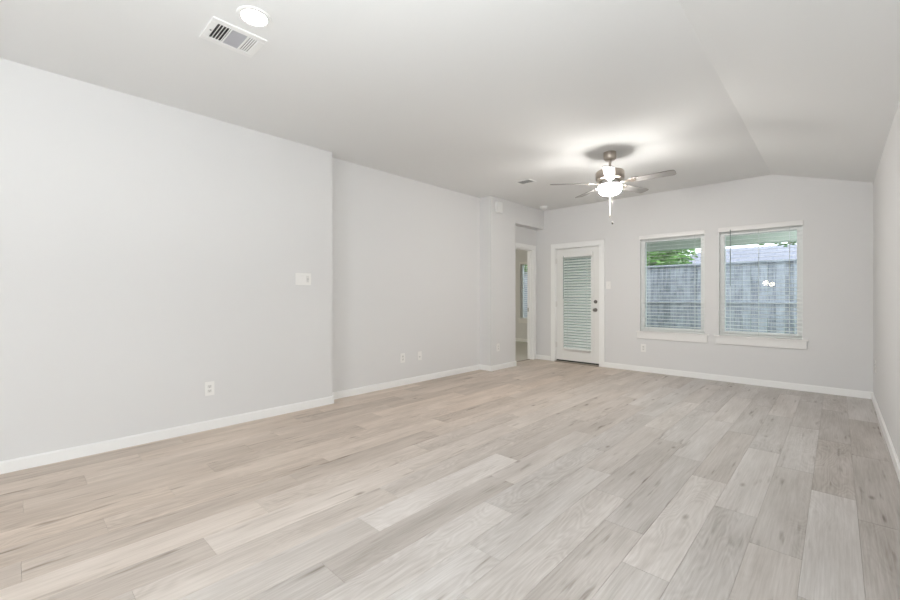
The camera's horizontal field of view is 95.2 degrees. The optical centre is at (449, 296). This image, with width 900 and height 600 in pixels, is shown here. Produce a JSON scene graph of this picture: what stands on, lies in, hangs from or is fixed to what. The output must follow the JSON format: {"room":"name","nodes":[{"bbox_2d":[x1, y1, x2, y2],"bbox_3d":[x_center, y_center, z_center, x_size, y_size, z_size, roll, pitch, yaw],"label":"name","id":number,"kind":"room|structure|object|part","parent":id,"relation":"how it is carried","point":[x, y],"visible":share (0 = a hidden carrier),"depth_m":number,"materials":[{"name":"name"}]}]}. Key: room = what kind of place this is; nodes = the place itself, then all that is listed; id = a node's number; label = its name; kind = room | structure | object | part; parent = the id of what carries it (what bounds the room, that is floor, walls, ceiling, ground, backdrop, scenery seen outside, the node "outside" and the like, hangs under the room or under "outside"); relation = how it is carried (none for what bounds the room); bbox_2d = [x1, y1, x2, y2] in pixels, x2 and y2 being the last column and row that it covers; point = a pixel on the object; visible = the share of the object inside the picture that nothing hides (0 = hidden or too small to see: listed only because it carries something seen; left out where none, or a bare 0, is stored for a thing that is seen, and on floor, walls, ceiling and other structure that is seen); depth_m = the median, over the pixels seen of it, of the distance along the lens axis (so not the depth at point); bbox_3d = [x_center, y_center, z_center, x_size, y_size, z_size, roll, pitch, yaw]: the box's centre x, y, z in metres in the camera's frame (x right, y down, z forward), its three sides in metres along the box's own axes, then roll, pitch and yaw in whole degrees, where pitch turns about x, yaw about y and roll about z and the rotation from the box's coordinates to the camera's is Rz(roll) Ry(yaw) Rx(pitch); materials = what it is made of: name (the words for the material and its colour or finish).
{"room":"empty living room","nodes":[
{"label":"empty living room","id":0,"kind":"room"},
{"bbox_2d":[0,58,331,460],"bbox_3d":[-3.935,-0.205,1.773,0.140,2.750,7.585,0,0,43],"label":"wall","id":1,"kind":"structure","parent":0,"point":[151,252],"depth_m":3.27,"materials":[{"name":"white paint"}]},
{"bbox_2d":[205,381,213,395],"bbox_3d":[-2.108,0.810,3.603,0.009,0.122,0.076,0,0,43],"label":"wall outlet","id":2,"kind":"object","parent":1,"relation":"attached to","point":[209,386],"visible":1,"depth_m":3.60,"materials":[{"name":"white plastic"}]},
{"bbox_2d":[0,361,516,473],"bbox_3d":[-2.735,1.129,2.984,0.237,0.083,10.993,0,0,43],"label":"baseboard","id":3,"kind":"structure","parent":1,"relation":"attached to","point":[7,466],"depth_m":3.55,"materials":[{"name":"white paint"}]},
{"bbox_2d":[295,273,310,284],"bbox_3d":[-1.510,-0.177,4.235,0.013,0.122,0.168,0,0,43],"label":"wall switch","id":4,"kind":"object","parent":1,"relation":"attached to","point":[300,278],"visible":1,"depth_m":4.23,"materials":[{"name":"white plastic"}]},
{"bbox_2d":[332,158,479,391],"bbox_3d":[-0.507,-0.205,5.625,0.140,2.750,2.723,0,0,43],"label":"wall","id":5,"kind":"structure","parent":0,"point":[406,251],"depth_m":5.35,"materials":[{"name":"white paint"}]},
{"bbox_2d":[400,353,404,362],"bbox_3d":[-0.620,0.810,5.396,0.009,0.122,0.076,0,0,43],"label":"wall outlet","id":6,"kind":"object","parent":5,"relation":"attached to","point":[402,355],"visible":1,"depth_m":5.39,"materials":[{"name":"white plastic"}]},
{"bbox_2d":[418,351,421,359],"bbox_3d":[-0.411,0.814,5.612,0.016,0.118,0.072,0,0,43],"label":"cable jack","id":7,"kind":"object","parent":5,"relation":"attached to","point":[420,352],"visible":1,"depth_m":5.62,"materials":[{"name":"white plastic"}]},
{"bbox_2d":[0,341,899,599],"bbox_3d":[-1.586,1.230,4.077,8.499,0.120,14.160,0,0,43],"label":"floor","id":8,"kind":"structure","parent":0,"point":[535,479],"depth_m":2.34,"materials":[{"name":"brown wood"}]},
{"bbox_2d":[0,0,899,210],"bbox_3d":[-2.312,-1.534,3.205,8.639,0.573,12.175,0,0,43],"label":"ceiling","id":9,"kind":"structure","parent":0,"point":[476,98],"depth_m":2.88,"materials":[{"name":"white paint"}]},
{"bbox_2d":[199,16,266,57],"bbox_3d":[-1.315,-1.563,2.495,0.256,0.013,0.300,0,0,43],"label":"ceiling vent","id":10,"kind":"object","parent":9,"relation":"in","point":[225,34],"visible":1,"depth_m":2.48,"materials":[{"name":"white metal"}]},
{"bbox_2d":[236,5,270,27],"bbox_3d":[-1.099,-1.565,2.307,0.178,0.009,0.178,0,0,43],"label":"recessed light","id":11,"kind":"object","parent":9,"relation":"in","point":[253,16],"visible":1,"depth_m":2.30,"materials":[{"name":"white plastic"}]},
{"bbox_2d":[515,179,535,184],"bbox_3d":[1.035,-1.565,5.620,0.230,0.010,0.180,0,0,43],"label":"ceiling vent","id":12,"kind":"object","parent":9,"relation":"in","point":[526,181],"visible":1,"depth_m":5.62,"materials":[{"name":"white metal"}]},
{"bbox_2d":[550,150,675,223],"bbox_3d":[1.784,-1.177,4.468,1.204,0.785,1.243,0,0,43],"label":"ceiling fan","id":13,"kind":"object","parent":9,"relation":"hanging from","point":[610,178],"visible":1,"depth_m":4.40,"materials":[{"name":"silver metal"}]},
{"bbox_3d":[1.324,-1.232,4.522,0.440,0.028,0.115,0,0,4],"label":"blade","id":14,"kind":"part","parent":13,"relation":"part of","materials":[{"name":"laminate"}]},
{"bbox_3d":[1.647,-1.232,4.903,0.115,0.028,0.440,0,0,-14],"label":"blade","id":15,"kind":"part","parent":13,"relation":"part of","materials":[{"name":"laminate"}]},
{"bbox_3d":[1.587,-1.232,4.097,0.115,0.028,0.440,0,0,22],"label":"blade","id":16,"kind":"part","parent":13,"relation":"part of","materials":[{"name":"laminate"}]},
{"bbox_3d":[1.748,-1.159,4.490,0.241,0.107,0.241,0,0,43],"label":"lamp shade","id":17,"kind":"part","parent":13,"relation":"part of","materials":[{"name":"white glass"}]},
{"bbox_3d":[2.110,-1.232,4.714,0.440,0.028,0.115,0,0,-32],"label":"blade","id":18,"kind":"part","parent":13,"relation":"part of","materials":[{"name":"laminate"}]},
{"bbox_3d":[2.075,-1.232,4.220,0.441,0.028,0.124,0,0,43],"label":"blade","id":19,"kind":"part","parent":13,"relation":"part of","materials":[{"name":"laminate"}]},
{"bbox_2d":[480,196,543,365],"bbox_3d":[1.052,-0.205,7.117,0.363,2.750,1.587,0,0,43],"label":"wall","id":20,"kind":"structure","parent":0,"point":[497,230],"depth_m":6.56,"materials":[{"name":"white paint"}]},
{"bbox_2d":[495,201,502,213],"bbox_3d":[0.779,-1.413,6.532,0.042,0.178,0.152,0,0,43],"label":"door chime","id":21,"kind":"object","parent":20,"relation":"attached to","point":[498,205],"visible":1,"depth_m":6.51,"materials":[{"name":"white plastic"}]},
{"bbox_2d":[515,249,526,338],"bbox_3d":[1.716,-0.200,10.797,4.090,2.740,0.150,0,0,43],"label":"wall","id":22,"kind":"structure","parent":0,"point":[520,255],"depth_m":10.64,"materials":[{"name":"white paint"}]},
{"bbox_2d":[515,338,526,341],"bbox_3d":[1.616,1.129,10.778,3.970,0.083,0.014,0,0,43],"label":"baseboard","id":23,"kind":"structure","parent":22,"relation":"attached to","point":[516,339],"depth_m":10.58,"materials":[{"name":"white paint"}]},
{"bbox_2d":[518,264,526,322],"bbox_3d":[2.169,-0.081,10.345,0.980,1.538,0.175,0,0,43],"label":"window","id":24,"kind":"structure","parent":22,"relation":"in","point":[521,320],"depth_m":10.63,"materials":[{"name":"white plastic"}]},
{"bbox_2d":[520,262,526,318],"bbox_3d":[2.144,-0.156,10.319,0.888,1.448,0.074,0,0,43],"label":"window blind","id":25,"kind":"object","parent":24,"relation":"attached to","point":[524,263],"visible":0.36,"depth_m":10.53,"materials":[{"name":"white paint"}]},
{"bbox_3d":[1.910,-0.136,10.524,0.003,1.388,0.002,0,0,43],"label":"ladder cord","id":26,"kind":"part","parent":25,"relation":"part of","materials":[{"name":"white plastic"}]},
{"bbox_3d":[1.941,-0.136,10.556,0.003,1.388,0.002,0,0,43],"label":"ladder cord","id":27,"kind":"part","parent":25,"relation":"part of","materials":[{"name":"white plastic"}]},
{"bbox_3d":[2.198,-0.140,10.376,0.880,1.420,0.092,0,0,43],"label":"frame","id":28,"kind":"part","parent":24,"relation":"part of","materials":[{"name":"white plastic"}]},
{"bbox_2d":[515,226,590,347],"bbox_3d":[2.088,-0.125,8.261,0.120,2.890,3.331,0,0,43],"label":"wall","id":29,"kind":"structure","parent":0,"point":[581,256],"depth_m":8.68,"materials":[{"name":"white paint"}]},
{"bbox_2d":[515,243,535,359],"bbox_3d":[1.248,0.152,7.376,0.119,2.035,0.730,0,0,43],"label":"trim","id":30,"kind":"structure","parent":29,"relation":"attached to","point":[529,251],"depth_m":7.62,"materials":[{"name":"white paint"}]},
{"bbox_2d":[536,174,872,391],"bbox_3d":[3.263,-0.205,6.227,4.669,2.750,0.150,0,0,43],"label":"wall","id":31,"kind":"structure","parent":0,"point":[836,215],"depth_m":5.43,"materials":[{"name":"white paint"}]},
{"bbox_2d":[555,360,598,366],"bbox_3d":[2.233,1.162,7.166,0.807,0.016,0.195,0,0,43],"label":"threshold","id":32,"kind":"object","parent":31,"relation":"attached to","point":[555,360],"depth_m":7.08,"materials":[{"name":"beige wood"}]},
{"bbox_2d":[556,246,598,364],"bbox_3d":[2.193,0.158,7.131,0.798,1.991,0.110,0,0,43],"label":"door","id":33,"kind":"structure","parent":31,"relation":"in","point":[578,356],"depth_m":7.09,"materials":[{"name":"white paint"}]},
{"bbox_2d":[561,251,592,350],"bbox_3d":[2.195,0.087,7.099,0.577,1.685,0.086,0,0,43],"label":"window blind","id":34,"kind":"object","parent":33,"relation":"attached to","point":[589,254],"visible":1,"depth_m":7.10,"materials":[{"name":"white paint"}]},
{"bbox_3d":[2.206,0.921,7.111,0.505,0.018,0.052,0,0,43],"label":"rail","id":35,"kind":"part","parent":34,"relation":"part of","materials":[{"name":"white plastic"}]},
{"bbox_3d":[2.317,0.107,6.978,0.003,1.625,0.002,0,0,43],"label":"ladder cord","id":36,"kind":"part","parent":34,"relation":"part of","materials":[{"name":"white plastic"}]},
{"bbox_3d":[2.346,0.107,7.009,0.003,1.625,0.002,0,0,43],"label":"ladder cord","id":37,"kind":"part","parent":34,"relation":"part of","materials":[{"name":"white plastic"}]},
{"bbox_3d":[2.200,0.105,7.131,0.594,1.700,0.012,0,0,43],"label":"lite frame","id":38,"kind":"part","parent":33,"relation":"part of","materials":[{"name":"white paint"}]},
{"bbox_2d":[551,239,604,366],"bbox_3d":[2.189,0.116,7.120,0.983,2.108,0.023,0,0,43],"label":"trim","id":39,"kind":"structure","parent":31,"relation":"attached to","point":[601,243],"depth_m":6.89,"materials":[{"name":"white paint"}]},
{"bbox_2d":[606,281,610,288],"bbox_3d":[2.597,-0.182,6.741,0.076,0.122,0.016,0,0,43],"label":"wall switch","id":40,"kind":"object","parent":31,"relation":"attached to","point":[608,283],"visible":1,"depth_m":6.74,"materials":[{"name":"white plastic"}]},
{"bbox_2d":[641,344,645,351],"bbox_3d":[2.997,0.802,6.369,0.076,0.122,0.009,0,0,43],"label":"wall outlet","id":41,"kind":"object","parent":31,"relation":"attached to","point":[643,346],"visible":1,"depth_m":6.36,"materials":[{"name":"white plastic"}]},
{"bbox_2d":[636,234,708,342],"bbox_3d":[3.320,-0.122,6.150,0.978,1.556,0.175,0,0,43],"label":"window","id":42,"kind":"structure","parent":31,"relation":"in","point":[703,338],"depth_m":6.16,"materials":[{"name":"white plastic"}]},
{"bbox_2d":[639,230,704,333],"bbox_3d":[3.295,-0.201,6.123,0.886,1.474,0.074,0,0,43],"label":"window blind","id":43,"kind":"object","parent":42,"relation":"attached to","point":[698,232],"visible":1,"depth_m":6.07,"materials":[{"name":"white paint"}]},
{"bbox_3d":[3.302,0.527,6.131,0.862,0.018,0.052,0,0,43],"label":"rail","id":44,"kind":"part","parent":43,"relation":"part of","materials":[{"name":"white plastic"}]},
{"bbox_3d":[3.511,-0.181,5.901,0.003,1.414,0.002,0,0,43],"label":"ladder cord","id":45,"kind":"part","parent":43,"relation":"part of","materials":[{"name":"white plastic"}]},
{"bbox_2d":[536,354,871,398],"bbox_3d":[3.207,1.129,6.168,4.389,0.083,0.014,0,0,43],"label":"baseboard","id":46,"kind":"structure","parent":31,"relation":"attached to","point":[776,384],"depth_m":5.47,"materials":[{"name":"white paint"}]},
{"bbox_2d":[714,225,807,349],"bbox_3d":[4.084,-0.122,5.430,0.986,1.556,0.175,0,0,43],"label":"window","id":47,"kind":"structure","parent":31,"relation":"in","point":[719,339],"depth_m":5.38,"materials":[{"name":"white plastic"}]},
{"bbox_2d":[718,220,802,338],"bbox_3d":[4.054,-0.203,5.399,0.894,1.478,0.086,0,0,43],"label":"window blind","id":48,"kind":"object","parent":47,"relation":"attached to","point":[799,222],"visible":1,"depth_m":5.37,"materials":[{"name":"white paint"}]},
{"bbox_3d":[3.855,-0.183,5.644,0.003,1.418,0.002,0,0,43],"label":"ladder cord","id":49,"kind":"part","parent":48,"relation":"part of","materials":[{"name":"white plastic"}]},
{"bbox_3d":[4.050,-0.183,5.394,0.003,1.418,0.002,0,0,43],"label":"ladder cord","id":50,"kind":"part","parent":48,"relation":"part of","materials":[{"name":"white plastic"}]},
{"bbox_3d":[4.066,0.527,5.411,0.870,0.018,0.052,0,0,43],"label":"rail","id":51,"kind":"part","parent":48,"relation":"part of","materials":[{"name":"white plastic"}]},
{"bbox_3d":[4.278,-0.183,5.179,0.003,1.418,0.002,0,0,43],"label":"ladder cord","id":52,"kind":"part","parent":48,"relation":"part of","materials":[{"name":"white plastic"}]},
{"bbox_2d":[647,230,796,251],"bbox_3d":[5.100,-1.190,7.609,5.209,0.520,0.170,0,0,43],"label":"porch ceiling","id":53,"kind":"structure","parent":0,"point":[784,235],"depth_m":7.40,"materials":[{"name":"grey paint"}]},
{"bbox_2d":[873,100,899,461],"bbox_3d":[0.781,-0.065,0.291,0.140,2.470,11.895,0,0,43],"label":"wall","id":54,"kind":"structure","parent":0,"point":[886,184],"depth_m":3.35,"materials":[{"name":"white paint"}]},
{"bbox_2d":[872,392,899,481],"bbox_3d":[0.720,1.129,0.339,0.014,0.083,11.881,0,0,43],"label":"baseboard","id":55,"kind":"structure","parent":54,"relation":"attached to","point":[894,457],"depth_m":3.19,"materials":[{"name":"white paint"}]},
{"label":"outside","id":56,"kind":"structure","parent":0,"visible":0},
{"bbox_3d":[26.347,1.450,27.966,80.000,0.200,63.155,0,0,43],"label":"ground","id":57,"kind":"structure","parent":56,"visible":0},
{"bbox_2d":[526,259,796,333],"bbox_3d":[4.987,0.307,9.889,10.937,2.085,0.165,0,0,43],"label":"wooden fence","id":58,"kind":"object","parent":57,"relation":"on","point":[777,269],"visible":0.12,"depth_m":8.82,"materials":[{"name":"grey wood"}]},
{"bbox_3d":[4.924,0.129,9.893,10.800,0.042,0.026,0,0,43],"label":"rail","id":59,"kind":"part","parent":58,"relation":"part of","materials":[{"name":"grey wood"}]},
{"bbox_3d":[4.933,-0.718,9.902,10.840,0.035,0.110,0,0,43],"label":"cap rail","id":60,"kind":"part","parent":58,"relation":"part of","materials":[{"name":"grey wood"}]},
{"bbox_2d":[647,249,697,267],"bbox_3d":[5.298,-0.884,12.360,3.744,4.474,2.709,0,0,13],"label":"leafy tree","id":61,"kind":"object","parent":57,"relation":"on","point":[662,257],"visible":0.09,"depth_m":11.31,"materials":[{"name":"green plant"}]},
{"bbox_2d":[678,244,796,317],"bbox_3d":[25.450,-1.075,25.483,23.500,4.850,11.200,0,0,43],"label":"house","id":62,"kind":"structure","parent":57,"relation":"on","point":[782,252],"depth_m":27.06,"materials":[{"name":"grey"}]},
{"bbox_2d":[759,242,796,246],"bbox_3d":[8.732,-1.147,9.114,3.498,5.000,2.171,0,0,29],"label":"leafy tree","id":63,"kind":"object","parent":57,"relation":"on","point":[794,243],"visible":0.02,"depth_m":9.76,"materials":[{"name":"green plant"}]}
]}

